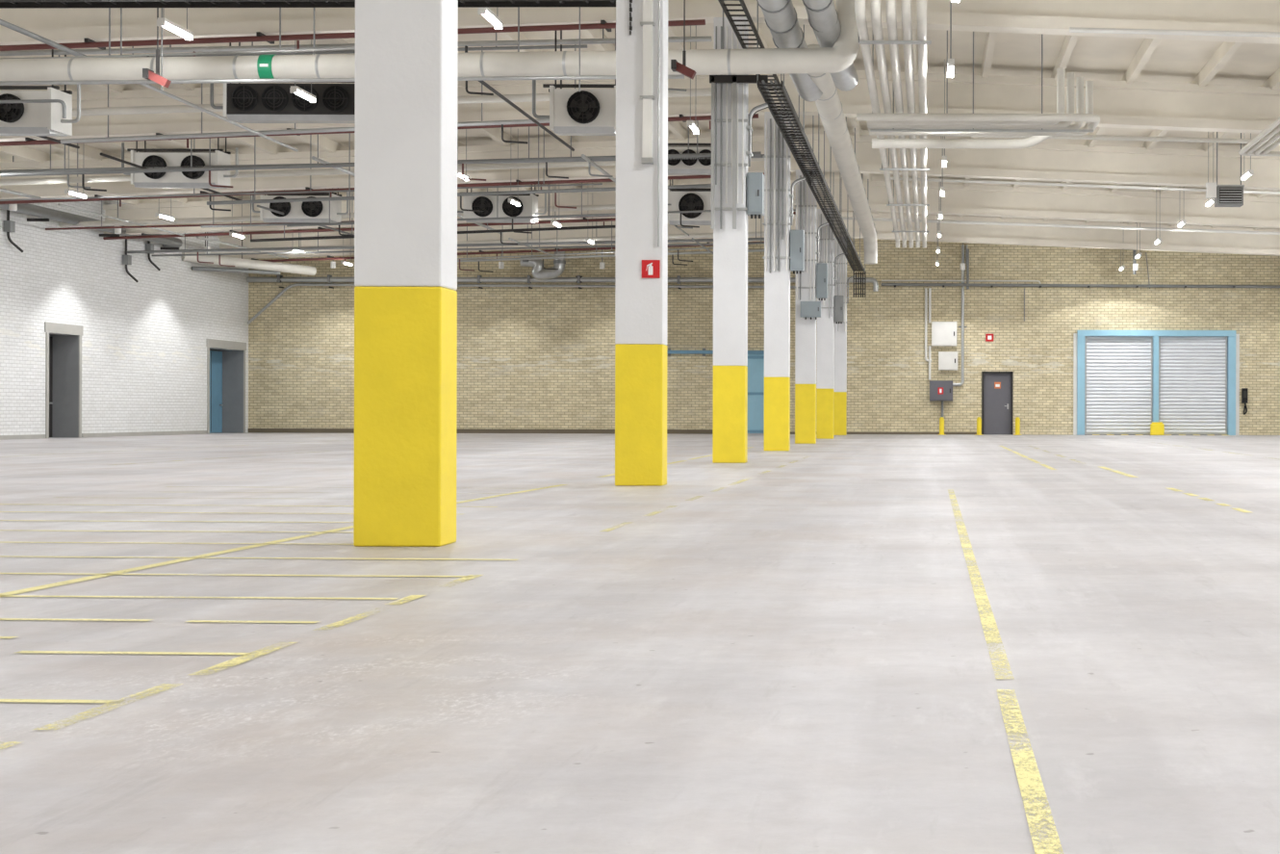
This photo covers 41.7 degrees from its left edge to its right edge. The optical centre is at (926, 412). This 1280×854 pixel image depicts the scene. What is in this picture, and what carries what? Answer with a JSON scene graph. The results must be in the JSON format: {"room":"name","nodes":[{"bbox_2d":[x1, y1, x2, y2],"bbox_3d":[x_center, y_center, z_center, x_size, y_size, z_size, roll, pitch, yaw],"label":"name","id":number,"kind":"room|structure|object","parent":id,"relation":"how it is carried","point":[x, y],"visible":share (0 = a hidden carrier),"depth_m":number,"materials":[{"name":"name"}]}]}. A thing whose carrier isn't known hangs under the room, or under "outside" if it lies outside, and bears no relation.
{"room":"factory floor","nodes":[
{"label":"factory floor","id":0,"kind":"room"},
{"bbox_2d":[0,200,248,435],"bbox_3d":[-25.492,-3.067,24.350,0.400,7.600,73.300,0,0,0],"label":"wall","id":1,"kind":"structure","parent":0,"point":[144,341],"depth_m":50.80,"materials":[{"name":"brick"}]},
{"bbox_2d":[49,333,78,436],"bbox_3d":[-25.770,-0.843,47.950,0.955,3.150,1.900,0,0,0],"label":"lining","id":2,"kind":"object","parent":1,"relation":"attached to","point":[65,347],"visible":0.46,"depth_m":48.78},
{"bbox_2d":[49,336,52,436],"bbox_3d":[-26.068,-0.773,47.950,0.120,2.990,1.660,0,0,0],"label":"leaf","id":3,"kind":"object","parent":2,"relation":"attached to","point":[50,338],"visible":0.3,"depth_m":48.68,"materials":[{"name":"metal"}]},
{"bbox_2d":[44,321,83,437],"bbox_3d":[-25.283,-0.936,47.950,0.030,3.340,2.100,0,0,0],"label":"surround","id":4,"kind":"object","parent":1,"relation":"attached to","point":[52,327],"visible":1,"depth_m":47.59,"materials":[{"name":"grey concrete"}]},
{"bbox_2d":[3,209,160,281],"bbox_3d":[-25.136,-5.101,49.101,0.262,1.929,8.643,0,0,0],"label":"pipe","id":5,"kind":"object","parent":1,"relation":"attached to","point":[9,225],"visible":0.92,"depth_m":51.38,"materials":[{"name":"metal"}]},
{"bbox_2d":[0,203,182,249],"bbox_3d":[-24.936,-5.574,23.174,0.699,0.378,62.348,0,0,0],"label":"pipe","id":6,"kind":"object","parent":1,"relation":"attached to","point":[48,214],"visible":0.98,"depth_m":47.01,"materials":[{"name":"grey metal"}]},
{"bbox_2d":[0,430,206,439],"bbox_3d":[-25.287,0.674,22.725,0.030,0.120,69.450,0,0,0],"label":"baseboard","id":7,"kind":"structure","parent":1,"relation":"attached to","point":[31,436],"depth_m":50.99,"materials":[{"name":"grey concrete"}]},
{"bbox_2d":[209,348,243,433],"bbox_3d":[-25.770,-0.843,59.100,0.955,3.150,3.100,0,0,0],"label":"lining","id":8,"kind":"object","parent":1,"relation":"attached to","point":[232,360],"visible":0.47,"depth_m":60.54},
{"bbox_2d":[209,350,223,433],"bbox_3d":[-26.068,-0.773,59.100,0.120,2.990,2.860,0,0,0],"label":"leaf","id":9,"kind":"object","parent":8,"relation":"attached to","point":[216,357],"visible":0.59,"depth_m":60.01,"materials":[{"name":"blue paint"}]},
{"bbox_2d":[206,338,246,434],"bbox_3d":[-25.283,-0.936,59.100,0.030,3.340,3.300,0,0,0],"label":"surround","id":10,"kind":"object","parent":1,"relation":"attached to","point":[211,343],"visible":1,"depth_m":58.56,"materials":[{"name":"grey concrete"}]},
{"bbox_2d":[0,7,518,58],"bbox_3d":[-14.384,-5.974,22.000,21.601,2.777,7.201,0,0,0],"label":"pipes","id":11,"kind":"object","parent":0,"point":[9,25],"depth_m":23.99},
{"bbox_2d":[0,28,712,152],"bbox_3d":[-14.384,-6.312,30.120,21.605,2.068,7.200,0,0,0],"label":"pipes","id":12,"kind":"object","parent":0,"point":[487,97],"depth_m":31.24,"materials":[{"name":"metal"}]},
{"bbox_2d":[0,120,764,211],"bbox_3d":[-14.384,-6.022,38.240,21.605,2.702,7.201,0,0,0],"label":"pipes","id":13,"kind":"object","parent":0,"point":[583,161],"depth_m":38.60,"materials":[{"name":"metal"}]},
{"bbox_2d":[45,182,795,244],"bbox_3d":[-14.384,-6.073,46.360,21.605,2.600,7.200,0,0,0],"label":"pipes","id":14,"kind":"object","parent":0,"point":[119,221],"depth_m":47.49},
{"bbox_2d":[127,217,817,272],"bbox_3d":[-14.384,-6.028,54.480,21.605,2.689,7.201,0,0,0],"label":"pipes","id":15,"kind":"object","parent":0,"point":[611,240],"depth_m":53.31,"materials":[{"name":"metal"}]},
{"bbox_2d":[0,432,1279,853],"bbox_3d":[-3.603,0.941,24.950,45.800,0.300,74.500,0,0,0],"label":"floor","id":16,"kind":"structure","parent":0,"point":[794,657],"depth_m":5.46,"materials":[{"name":"concrete"}]},
{"bbox_2d":[353,0,458,546],"bbox_3d":[-3.128,-2.748,9.850,0.518,7.080,0.340,0,0,0],"label":"column","id":17,"kind":"structure","parent":16,"relation":"on","point":[404,481],"depth_m":9.68,"materials":[{"name":"yellow paint"}]},
{"bbox_2d":[0,441,1251,853],"bbox_3d":[-4.901,0.783,26.000,22.307,0.001,48.000,0,0,0],"label":"floor markings","id":18,"kind":"object","parent":16,"relation":"on","point":[990,623],"depth_m":6.62,"materials":[{"name":"yellow"}]},
{"bbox_2d":[614,0,667,486],"bbox_3d":[-3.128,-2.748,17.970,0.518,7.080,0.340,0,0,0],"label":"column","id":19,"kind":"structure","parent":16,"relation":"on","point":[641,304],"depth_m":17.80,"materials":[{"name":"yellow paint"}]},
{"bbox_2d":[629,0,632,34],"bbox_3d":[-3.216,-4.453,17.776,0.025,0.690,0.037,0,0,0],"label":"hanging chain","id":20,"kind":"object","parent":19,"relation":"hanging from","point":[630,1],"visible":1,"depth_m":17.77,"materials":[{"name":"metal"}]},
{"bbox_2d":[640,0,660,246],"bbox_3d":[-3.004,-3.983,17.765,0.211,4.350,0.070,0,0,0],"label":"pipes","id":21,"kind":"object","parent":19,"relation":"attached to","point":[648,22],"visible":1,"depth_m":17.74,"materials":[{"name":"white metal"}]},
{"bbox_2d":[641,259,660,278],"bbox_3d":[-3.001,-1.564,17.785,0.194,0.194,0.026,0,0,0],"label":"fire extinguisher sign","id":22,"kind":"object","parent":19,"relation":"attached to","point":[651,268],"visible":1,"depth_m":17.78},
{"bbox_2d":[712,16,748,462],"bbox_3d":[-3.128,-2.748,26.090,0.518,7.080,0.340,0,0,0],"label":"column","id":23,"kind":"structure","parent":16,"relation":"on","point":[729,415],"depth_m":25.92,"materials":[{"name":"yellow paint"}]},
{"bbox_2d":[0,0,1279,45],"bbox_3d":[-3.134,-6.304,26.090,44.300,1.747,0.480,0,0,0],"label":"roof beam","id":24,"kind":"structure","parent":23,"relation":"on","point":[1016,16],"depth_m":26.00,"materials":[{"name":"metal"}]},
{"bbox_2d":[0,19,705,51],"bbox_3d":[-14.335,-5.739,25.940,21.704,0.948,0.560,0,0,0],"label":"pipe","id":25,"kind":"object","parent":24,"relation":"hanging from","point":[260,37],"visible":0.67,"depth_m":25.68,"materials":[{"name":"metal"}]},
{"bbox_2d":[709,25,768,229],"bbox_3d":[-2.973,-4.508,26.020,0.918,3.200,0.440,0,0,0],"label":"bundle","id":26,"kind":"object","parent":23,"relation":"attached to","point":[734,80],"visible":0.91,"depth_m":25.86,"materials":[{"name":"grey metal"}]},
{"bbox_2d":[746,172,764,218],"bbox_3d":[-2.727,-3.452,26.055,0.240,0.710,0.330,0,0,0],"label":"enclosure","id":27,"kind":"object","parent":23,"relation":"attached to","point":[755,180],"visible":1,"depth_m":25.90,"materials":[{"name":"metal"}]},
{"bbox_2d":[763,111,791,450],"bbox_3d":[-3.128,-2.748,34.210,0.518,7.080,0.340,0,0,0],"label":"column","id":28,"kind":"structure","parent":16,"relation":"on","point":[777,283],"depth_m":34.04,"materials":[{"name":"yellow paint"}]},
{"bbox_2d":[0,70,1279,141],"bbox_3d":[-3.134,-6.304,34.210,44.300,1.747,0.480,0,0,0],"label":"roof beam","id":29,"kind":"structure","parent":28,"relation":"on","point":[1117,104],"depth_m":34.12,"materials":[{"name":"metal"}]},
{"bbox_2d":[0,113,758,148],"bbox_3d":[-14.335,-5.739,34.060,21.704,0.948,0.560,0,0,0],"label":"pipe","id":30,"kind":"object","parent":29,"relation":"hanging from","point":[28,140],"visible":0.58,"depth_m":33.81,"materials":[{"name":"metal"}]},
{"bbox_2d":[762,118,806,272],"bbox_3d":[-2.972,-4.508,34.165,0.880,3.200,0.391,0,0,0],"label":"bundle","id":31,"kind":"object","parent":28,"relation":"attached to","point":[795,182],"visible":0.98,"depth_m":33.97,"materials":[{"name":"white metal"}]},
{"bbox_2d":[790,230,804,273],"bbox_3d":[-2.707,-3.357,34.175,0.280,0.900,0.330,0,0,0],"label":"enclosure","id":32,"kind":"object","parent":28,"relation":"attached to","point":[797,237],"visible":1,"depth_m":34.02,"materials":[{"name":"metal"}]},
{"bbox_2d":[794,169,817,443],"bbox_3d":[-3.128,-2.748,42.330,0.518,7.080,0.340,0,0,0],"label":"column","id":33,"kind":"structure","parent":16,"relation":"on","point":[805,329],"depth_m":42.16,"materials":[{"name":"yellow paint"}]},
{"bbox_2d":[0,133,1279,199],"bbox_3d":[-3.134,-6.304,42.330,44.300,1.747,0.480,0,0,0],"label":"roof beam","id":34,"kind":"structure","parent":33,"relation":"on","point":[1039,162],"depth_m":42.24,"materials":[{"name":"beige concrete"}]},
{"bbox_2d":[0,171,791,206],"bbox_3d":[-14.335,-5.739,42.180,21.704,0.948,0.560,0,0,0],"label":"pipe","id":35,"kind":"object","parent":34,"relation":"hanging from","point":[518,182],"visible":0.48,"depth_m":41.92,"materials":[{"name":"metal"}]},
{"bbox_2d":[800,301,820,319],"bbox_3d":[-2.978,-2.628,42.020,0.518,0.460,0.279,0,0,0],"label":"enclosure","id":36,"kind":"object","parent":33,"relation":"attached to","point":[808,309],"visible":1,"depth_m":41.89,"materials":[{"name":"metal"}]},
{"bbox_2d":[793,175,828,300],"bbox_3d":[-2.972,-4.508,42.285,0.880,3.200,0.391,0,0,0],"label":"bundle","id":37,"kind":"object","parent":33,"relation":"attached to","point":[797,205],"visible":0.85,"depth_m":42.10,"materials":[{"name":"white metal"}]},
{"bbox_2d":[816,262,827,300],"bbox_3d":[-2.707,-3.382,42.295,0.280,0.950,0.330,0,0,0],"label":"enclosure","id":38,"kind":"object","parent":33,"relation":"attached to","point":[821,268],"visible":1,"depth_m":42.15,"materials":[{"name":"metal"}]},
{"bbox_2d":[816,208,834,438],"bbox_3d":[-3.128,-2.748,50.450,0.518,7.080,0.340,0,0,0],"label":"column","id":39,"kind":"structure","parent":16,"relation":"on","point":[825,331],"depth_m":50.28,"materials":[{"name":"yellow paint"}]},
{"bbox_2d":[816,213,844,318],"bbox_3d":[-2.972,-4.508,50.405,0.880,3.200,0.391,0,0,0],"label":"bundle","id":40,"kind":"object","parent":39,"relation":"attached to","point":[821,239],"visible":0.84,"depth_m":50.22,"materials":[{"name":"white metal"}]},
{"bbox_2d":[834,295,844,323],"bbox_3d":[-2.708,-3.177,50.415,0.280,0.860,0.330,0,0,0],"label":"enclosure","id":41,"kind":"object","parent":39,"relation":"attached to","point":[838,299],"visible":1,"depth_m":50.26,"materials":[{"name":"grey metal"}]},
{"bbox_2d":[833,236,846,435],"bbox_3d":[-3.128,-2.748,58.570,0.518,7.080,0.340,0,0,0],"label":"column","id":42,"kind":"structure","parent":16,"relation":"on","point":[840,336],"depth_m":58.40,"materials":[{"name":"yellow paint"}]},
{"bbox_2d":[217,211,1279,258],"bbox_3d":[-3.134,-6.304,58.570,44.300,1.747,0.480,0,0,0],"label":"roof beam","id":43,"kind":"structure","parent":42,"relation":"on","point":[1016,235],"depth_m":58.47,"materials":[{"name":"metal"}]},
{"bbox_2d":[251,239,817,261],"bbox_3d":[-14.335,-5.739,58.420,21.704,0.948,0.560,0,0,0],"label":"pipe","id":44,"kind":"object","parent":43,"relation":"hanging from","point":[328,257],"visible":0.28,"depth_m":58.16,"materials":[{"name":"metal"}]},
{"bbox_2d":[835,241,855,331],"bbox_3d":[-2.972,-4.508,58.525,0.880,3.200,0.391,0,0,0],"label":"bundle","id":45,"kind":"object","parent":42,"relation":"attached to","point":[837,263],"visible":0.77,"depth_m":58.34,"materials":[{"name":"metal"}]},
{"bbox_2d":[937,416,946,435],"bbox_3d":[0.549,0.476,60.200,0.300,0.650,0.292,0,0,0],"label":"bollard","id":46,"kind":"object","parent":16,"relation":"on","point":[941,420],"visible":1,"depth_m":60.12,"materials":[{"name":"metal"}]},
{"bbox_2d":[974,416,983,435],"bbox_3d":[1.929,0.480,60.200,0.300,0.650,0.292,0,0,0],"label":"bollard","id":47,"kind":"object","parent":16,"relation":"on","point":[979,420],"visible":1,"depth_m":60.12,"materials":[{"name":"metal"}]},
{"bbox_2d":[1013,416,1021,435],"bbox_3d":[3.339,0.484,60.200,0.300,0.650,0.292,0,0,0],"label":"bollard","id":48,"kind":"object","parent":16,"relation":"on","point":[1017,420],"visible":1,"depth_m":60.12,"materials":[{"name":"metal"}]},
{"bbox_2d":[1150,421,1164,435],"bbox_3d":[8.528,0.582,60.570,0.500,0.480,0.240,0,0,0],"label":"block","id":49,"kind":"object","parent":16,"relation":"on","point":[1156,428],"visible":0.99,"depth_m":60.45,"materials":[{"name":"yellow paint"}]},
{"bbox_2d":[0,22,1279,231],"bbox_3d":[-3.182,-7.014,24.550,45.000,1.389,73.700,0,0,0],"label":"ceiling","id":50,"kind":"structure","parent":0,"point":[1131,60],"depth_m":34.15,"materials":[{"name":"paint"}]},
{"bbox_2d":[0,49,80,136],"bbox_3d":[-15.146,-5.810,27.262,2.058,2.385,0.736,0,0,0],"label":"cooler","id":51,"kind":"object","parent":50,"relation":"hanging from","point":[15,118],"visible":0.89,"depth_m":27.00,"materials":[{"name":"white metal"}]},
{"bbox_2d":[64,146,87,198],"bbox_3d":[-20.484,-6.006,39.400,0.100,1.565,0.880,0,0,0],"label":"lamp","id":52,"kind":"object","parent":50,"relation":"hanging from","point":[66,191],"visible":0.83,"depth_m":39.24,"materials":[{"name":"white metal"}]},
{"bbox_2d":[142,7,171,88],"bbox_3d":[-10.858,-5.862,23.100,0.335,2.535,0.200,0,0,0],"label":"fire alarm","id":53,"kind":"object","parent":50,"relation":"hanging from","point":[147,73],"visible":1,"depth_m":23.04,"materials":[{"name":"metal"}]},
{"bbox_2d":[155,212,174,220],"bbox_3d":[-20.484,-6.006,44.000,0.100,1.565,0.880,0,0,0],"label":"lamp","id":54,"kind":"object","parent":50,"relation":"hanging from","point":[171,217],"visible":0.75,"depth_m":43.94,"materials":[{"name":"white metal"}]},
{"bbox_2d":[156,7,193,40],"bbox_3d":[-10.284,-6.173,22.400,0.100,1.953,0.880,0,0,0],"label":"lamp","id":55,"kind":"object","parent":50,"relation":"hanging from","point":[185,33],"visible":1,"depth_m":22.37,"materials":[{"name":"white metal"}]},
{"bbox_2d":[121,137,238,188],"bbox_3d":[-17.029,-6.028,37.262,2.658,1.839,0.736,0,0,0],"label":"cooler","id":56,"kind":"object","parent":50,"relation":"hanging from","point":[144,157],"visible":0.74,"depth_m":37.00,"materials":[{"name":"white metal"}]},
{"bbox_2d":[229,191,245,238],"bbox_3d":[-20.484,-6.006,48.600,0.100,1.565,0.880,0,0,0],"label":"lamp","id":57,"kind":"object","parent":50,"relation":"hanging from","point":[235,234],"visible":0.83,"depth_m":48.71,"materials":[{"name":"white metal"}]},
{"bbox_2d":[181,231,316,275],"bbox_3d":[-23.888,-5.678,57.594,0.646,1.568,4.980,0,0,37],"label":"pipe","id":58,"kind":"object","parent":50,"relation":"hanging from","point":[269,268],"visible":0.85,"depth_m":57.38,"materials":[{"name":"grey metal"}]},
{"bbox_2d":[209,42,355,123],"bbox_3d":[-11.363,-6.189,29.462,3.108,1.933,0.736,0,0,0],"label":"cooler","id":59,"kind":"object","parent":50,"relation":"hanging from","point":[243,103],"visible":0.81,"depth_m":29.18,"materials":[{"name":"white metal"}]},
{"bbox_2d":[251,187,349,222],"bbox_3d":[-17.155,-6.066,44.762,2.658,1.753,0.736,0,0,0],"label":"cooler","id":60,"kind":"object","parent":50,"relation":"hanging from","point":[304,211],"visible":0.77,"depth_m":44.49,"materials":[{"name":"white metal"}]},
{"bbox_2d":[289,39,316,102],"bbox_3d":[-10.284,-6.173,27.000,0.100,1.953,0.880,0,0,0],"label":"lamp","id":61,"kind":"object","parent":50,"relation":"hanging from","point":[295,89],"visible":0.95,"depth_m":26.97,"materials":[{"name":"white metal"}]},
{"bbox_2d":[0,0,615,8],"bbox_3d":[-14.434,-6.106,19.600,21.500,2.557,0.320,0,0,0],"label":"beam","id":62,"kind":"structure","parent":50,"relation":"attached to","point":[4,4],"depth_m":19.74,"materials":[{"name":"metal"}]},
{"bbox_2d":[0,6,684,118],"bbox_3d":[-14.335,-5.800,23.500,21.701,3.124,0.058,0,0,0],"label":"conduit pipe","id":63,"kind":"object","parent":50,"relation":"hanging from","point":[679,76],"visible":0.86,"depth_m":23.48,"materials":[{"name":"metal"}]},
{"bbox_2d":[0,0,859,80],"bbox_3d":[-13.073,-6.028,23.996,24.228,2.812,0.402,0,0,0],"label":"pipe","id":64,"kind":"object","parent":50,"relation":"hanging from","point":[837,58],"visible":0.8,"depth_m":23.84,"materials":[{"name":"metal"}]},
{"bbox_2d":[802,0,858,91],"bbox_3d":[-1.472,-5.487,20.014,0.568,0.763,12.034,0,0,1],"label":"spiral duct","id":65,"kind":"object","parent":64,"relation":"attached to","point":[823,17],"visible":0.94,"depth_m":23.40,"materials":[{"name":"metal"}]},
{"bbox_2d":[457,128,469,180],"bbox_3d":[-10.284,-6.173,36.200,0.100,1.953,0.880,0,0,0],"label":"lamp","id":66,"kind":"object","parent":50,"relation":"hanging from","point":[459,173],"visible":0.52,"depth_m":36.21,"materials":[{"name":"white metal"}]},
{"bbox_2d":[477,7,503,29],"bbox_3d":[-5.784,-6.247,21.700,0.100,2.124,0.880,0,0,0],"label":"lamp","id":67,"kind":"object","parent":50,"relation":"hanging from","point":[486,12],"visible":0.83,"depth_m":21.65,"materials":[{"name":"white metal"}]},
{"bbox_2d":[457,182,546,222],"bbox_3d":[-11.684,-6.162,44.762,2.558,1.945,0.736,0,0,0],"label":"cooler","id":68,"kind":"object","parent":50,"relation":"hanging from","point":[491,206],"visible":0.75,"depth_m":44.49,"materials":[{"name":"white metal"}]},
{"bbox_2d":[508,128,520,206],"bbox_3d":[-10.284,-6.173,40.800,0.100,1.953,0.880,0,0,0],"label":"lamp","id":69,"kind":"object","parent":50,"relation":"hanging from","point":[517,203],"visible":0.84,"depth_m":40.72,"materials":[{"name":"white metal"}]},
{"bbox_2d":[519,248,565,280],"bbox_3d":[-14.085,-5.856,60.100,1.660,1.962,0.448,0,0,0],"label":"duct","id":70,"kind":"object","parent":50,"relation":"hanging from","point":[539,272],"visible":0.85,"depth_m":59.93,"materials":[{"name":"metal"}]},
{"bbox_2d":[532,28,615,135],"bbox_3d":[-5.679,-5.978,27.262,1.808,2.709,0.736,0,0,0],"label":"cooler","id":71,"kind":"object","parent":50,"relation":"hanging from","point":[586,112],"visible":0.8,"depth_m":27.00,"materials":[{"name":"white metal"}]},
{"bbox_2d":[670,0,696,78],"bbox_3d":[-3.425,-6.055,23.100,0.335,2.675,0.200,0,0,0],"label":"fire alarm","id":72,"kind":"object","parent":50,"relation":"hanging from","point":[676,66],"visible":1,"depth_m":23.04,"materials":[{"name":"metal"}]},
{"bbox_2d":[667,179,711,225],"bbox_3d":[-6.422,-6.218,44.762,2.008,2.184,0.736,0,0,0],"label":"cooler","id":73,"kind":"object","parent":50,"relation":"hanging from","point":[693,198],"visible":0.59,"depth_m":44.49,"materials":[{"name":"white metal"}]},
{"bbox_2d":[667,143,711,175],"bbox_3d":[-5.384,-6.381,37.262,2.008,1.931,0.736,0,0,0],"label":"cooler","id":74,"kind":"object","parent":50,"relation":"hanging from","point":[700,166],"visible":0.58,"depth_m":37.00,"materials":[{"name":"white metal"}]},
{"bbox_2d":[102,179,1279,234],"bbox_3d":[-3.134,-6.304,50.450,44.300,1.747,0.480,0,0,0],"label":"roof beam","id":75,"kind":"structure","parent":50,"relation":"attached to","point":[959,199],"depth_m":50.36,"materials":[{"name":"beige concrete"}]},
{"bbox_2d":[102,211,795,239],"bbox_3d":[-14.335,-5.739,50.300,21.704,0.948,0.560,0,0,0],"label":"pipe","id":76,"kind":"object","parent":75,"relation":"hanging from","point":[320,229],"visible":0.44,"depth_m":50.04,"materials":[{"name":"metal"}]},
{"bbox_2d":[687,25,698,134],"bbox_3d":[-4.284,-6.271,30.000,0.100,2.181,0.880,0,0,0],"label":"lamp","id":77,"kind":"object","parent":50,"relation":"hanging from","point":[690,123],"visible":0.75,"depth_m":29.65,"materials":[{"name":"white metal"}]},
{"bbox_2d":[717,0,822,183],"bbox_3d":[-2.685,-5.657,29.500,0.300,0.100,21.000,0,0,0],"label":"cable tray","id":78,"kind":"object","parent":50,"relation":"hanging from","point":[729,15],"visible":0.53,"depth_m":24.55,"materials":[{"name":"metal"}]},
{"bbox_2d":[756,3,865,273],"bbox_3d":[-2.384,-6.031,41.450,0.422,2.150,33.100,0,0,0],"label":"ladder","id":79,"kind":"object","parent":50,"relation":"attached to","point":[849,249],"visible":0.9,"depth_m":33.11,"materials":[{"name":"metal"}]},
{"bbox_2d":[853,271,866,297],"bbox_3d":[-2.388,-4.556,58.087,0.440,0.900,0.135,0,0,0],"label":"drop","id":80,"kind":"object","parent":79,"relation":"attached to","point":[856,273],"visible":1,"depth_m":58.08,"materials":[{"name":"metal"}]},
{"bbox_2d":[807,43,877,264],"bbox_3d":[-1.765,-5.855,38.710,0.452,2.300,26.220,0,0,0],"label":"duct","id":81,"kind":"object","parent":50,"relation":"hanging from","point":[829,105],"visible":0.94,"depth_m":34.29,"materials":[{"name":"metal"}]},
{"bbox_2d":[756,0,822,102],"bbox_3d":[-2.076,-5.539,20.662,0.574,0.704,13.329,0,0,1],"label":"spiral duct","id":82,"kind":"object","parent":81,"relation":"attached to","point":[780,15],"visible":0.71,"depth_m":23.62,"materials":[{"name":"metal"}]},
{"bbox_2d":[854,0,931,247],"bbox_3d":[-0.469,-6.126,35.849,1.070,2.150,28.434,0,0,0],"label":"pipes","id":83,"kind":"object","parent":50,"relation":"hanging from","point":[878,40],"visible":0.98,"depth_m":26.16,"materials":[{"name":"metal"}]},
{"bbox_2d":[947,30,947,113],"bbox_3d":[0.366,-6.220,29.400,0.100,2.103,0.880,0,0,0],"label":"lamp","id":84,"kind":"object","parent":50,"relation":"hanging from","point":[947,31],"visible":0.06,"depth_m":29.05,"materials":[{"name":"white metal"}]},
{"bbox_2d":[947,0,954,77],"bbox_3d":[0.366,-6.220,24.800,0.100,2.103,0.880,0,0,0],"label":"lamp","id":85,"kind":"object","parent":50,"relation":"hanging from","point":[951,62],"visible":1,"depth_m":24.73,"materials":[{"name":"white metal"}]},
{"bbox_2d":[857,31,1100,148],"bbox_3d":[0.898,-6.058,29.462,4.165,2.280,3.251,0,0,0],"label":"pipes","id":86,"kind":"object","parent":50,"relation":"attached to","point":[1041,126],"visible":0.99,"depth_m":28.60,"materials":[{"name":"metal"}]},
{"bbox_2d":[839,26,1279,234],"bbox_3d":[8.115,-5.579,37.705,21.603,0.796,24.687,0,0,0],"label":"pipes","id":87,"kind":"object","parent":50,"relation":"attached to","point":[1071,29],"visible":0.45,"depth_m":41.46,"materials":[{"name":"white metal"}]},
{"bbox_2d":[1135,222,1141,258],"bbox_3d":[7.016,-6.077,54.200,0.100,1.850,0.880,0,0,0],"label":"lamp","id":88,"kind":"object","parent":50,"relation":"hanging from","point":[1138,255],"visible":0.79,"depth_m":54.17,"materials":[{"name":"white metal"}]},
{"bbox_2d":[1205,131,1244,206],"bbox_3d":[6.957,-5.915,38.175,0.900,2.171,0.450,0,0,0],"label":"heater","id":89,"kind":"object","parent":50,"relation":"hanging from","point":[1224,195],"visible":0.81,"depth_m":38.00,"materials":[{"name":"grey metal"}]},
{"bbox_2d":[1241,132,1254,179],"bbox_3d":[7.016,-6.077,35.800,0.100,1.850,0.880,0,0,0],"label":"lamp","id":90,"kind":"object","parent":50,"relation":"hanging from","point":[1250,171],"visible":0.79,"depth_m":35.45,"materials":[{"name":"white metal"}]},
{"bbox_2d":[1238,116,1279,155],"bbox_3d":[9.142,-5.201,28.825,5.755,0.149,9.649,0,0,0],"label":"rack","id":91,"kind":"object","parent":50,"relation":"hanging from","point":[1264,146],"visible":1,"depth_m":31.66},
{"bbox_2d":[248,238,1279,435],"bbox_3d":[-3.192,-3.158,61.200,45.000,7.900,0.400,0,0,0],"label":"wall","id":92,"kind":"structure","parent":0,"point":[536,357],"depth_m":60.99,"materials":[{"name":"brick"}]},
{"bbox_2d":[248,428,712,434],"bbox_3d":[-16.177,0.678,60.985,18.250,0.160,0.030,0,0,0],"label":"baseboard","id":93,"kind":"structure","parent":92,"relation":"attached to","point":[300,430],"depth_m":60.97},
{"bbox_2d":[246,274,878,324],"bbox_3d":[-13.507,-4.167,60.765,23.431,1.837,0.470,0,0,0],"label":"pipe","id":94,"kind":"object","parent":92,"relation":"attached to","point":[279,278],"visible":0.66,"depth_m":60.58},
{"bbox_2d":[666,348,764,433],"bbox_3d":[-7.698,-0.825,60.900,4.200,3.150,0.200,0,0,0],"label":"door","id":95,"kind":"structure","parent":92,"relation":"in","point":[755,358],"depth_m":60.86,"materials":[{"name":"blue paint"}]},
{"bbox_2d":[790,432,976,434],"bbox_3d":[-1.752,0.755,60.985,7.500,0.080,0.030,0,0,0],"label":"trim","id":96,"kind":"structure","parent":92,"relation":"attached to","point":[790,432],"depth_m":60.97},
{"bbox_2d":[929,380,952,401],"bbox_3d":[0.540,-0.820,60.830,0.861,0.754,0.340,0,0,0],"label":"electrical box","id":97,"kind":"object","parent":92,"relation":"attached to","point":[939,390],"visible":1,"depth_m":60.68,"materials":[{"name":"metal"}]},
{"bbox_2d":[931,321,956,346],"bbox_3d":[0.653,-2.937,60.855,0.933,0.897,0.290,0,0,0],"label":"upper cabinet","id":98,"kind":"object","parent":92,"relation":"attached to","point":[943,333],"visible":1,"depth_m":60.73,"materials":[{"name":"white metal"}]},
{"bbox_2d":[938,351,957,370],"bbox_3d":[0.794,-1.932,60.855,0.718,0.682,0.290,0,0,0],"label":"upper cabinet","id":99,"kind":"object","parent":92,"relation":"attached to","point":[947,360],"visible":1,"depth_m":60.73,"materials":[{"name":"white metal"}]},
{"bbox_2d":[981,371,1013,434],"bbox_3d":[2.631,-0.368,61.085,1.160,2.350,0.230,0,0,0],"label":"door","id":100,"kind":"structure","parent":92,"relation":"in","point":[997,387],"depth_m":61.10,"materials":[{"name":"metal"}]},
{"bbox_2d":[924,244,1150,416],"bbox_3d":[4.117,-2.766,60.940,8.386,6.961,0.116,0,0,0],"label":"pipes","id":101,"kind":"object","parent":92,"relation":"attached to","point":[962,326],"visible":0.98,"depth_m":60.89,"materials":[{"name":"white metal"}]},
{"bbox_2d":[881,248,1279,288],"bbox_3d":[8.640,-5.677,60.472,20.650,2.200,1.057,0,0,0],"label":"pipe","id":102,"kind":"object","parent":92,"relation":"attached to","point":[967,284],"visible":0.94,"depth_m":60.76,"materials":[{"name":"white metal"}]},
{"bbox_2d":[1073,330,1239,435],"bbox_3d":[8.553,-1.128,60.950,6.180,3.900,0.500,0,0,0],"label":"gate","id":103,"kind":"object","parent":92,"relation":"attached to","point":[1187,381],"visible":0.96,"depth_m":61.05,"materials":[{"name":"metal"}]},
{"bbox_2d":[1241,387,1247,414],"bbox_3d":[11.842,-0.427,60.920,0.200,0.984,0.160,0,0,0],"label":"handset","id":104,"kind":"object","parent":92,"relation":"attached to","point":[1243,390],"visible":1,"depth_m":60.88,"materials":[{"name":"black plastic"}]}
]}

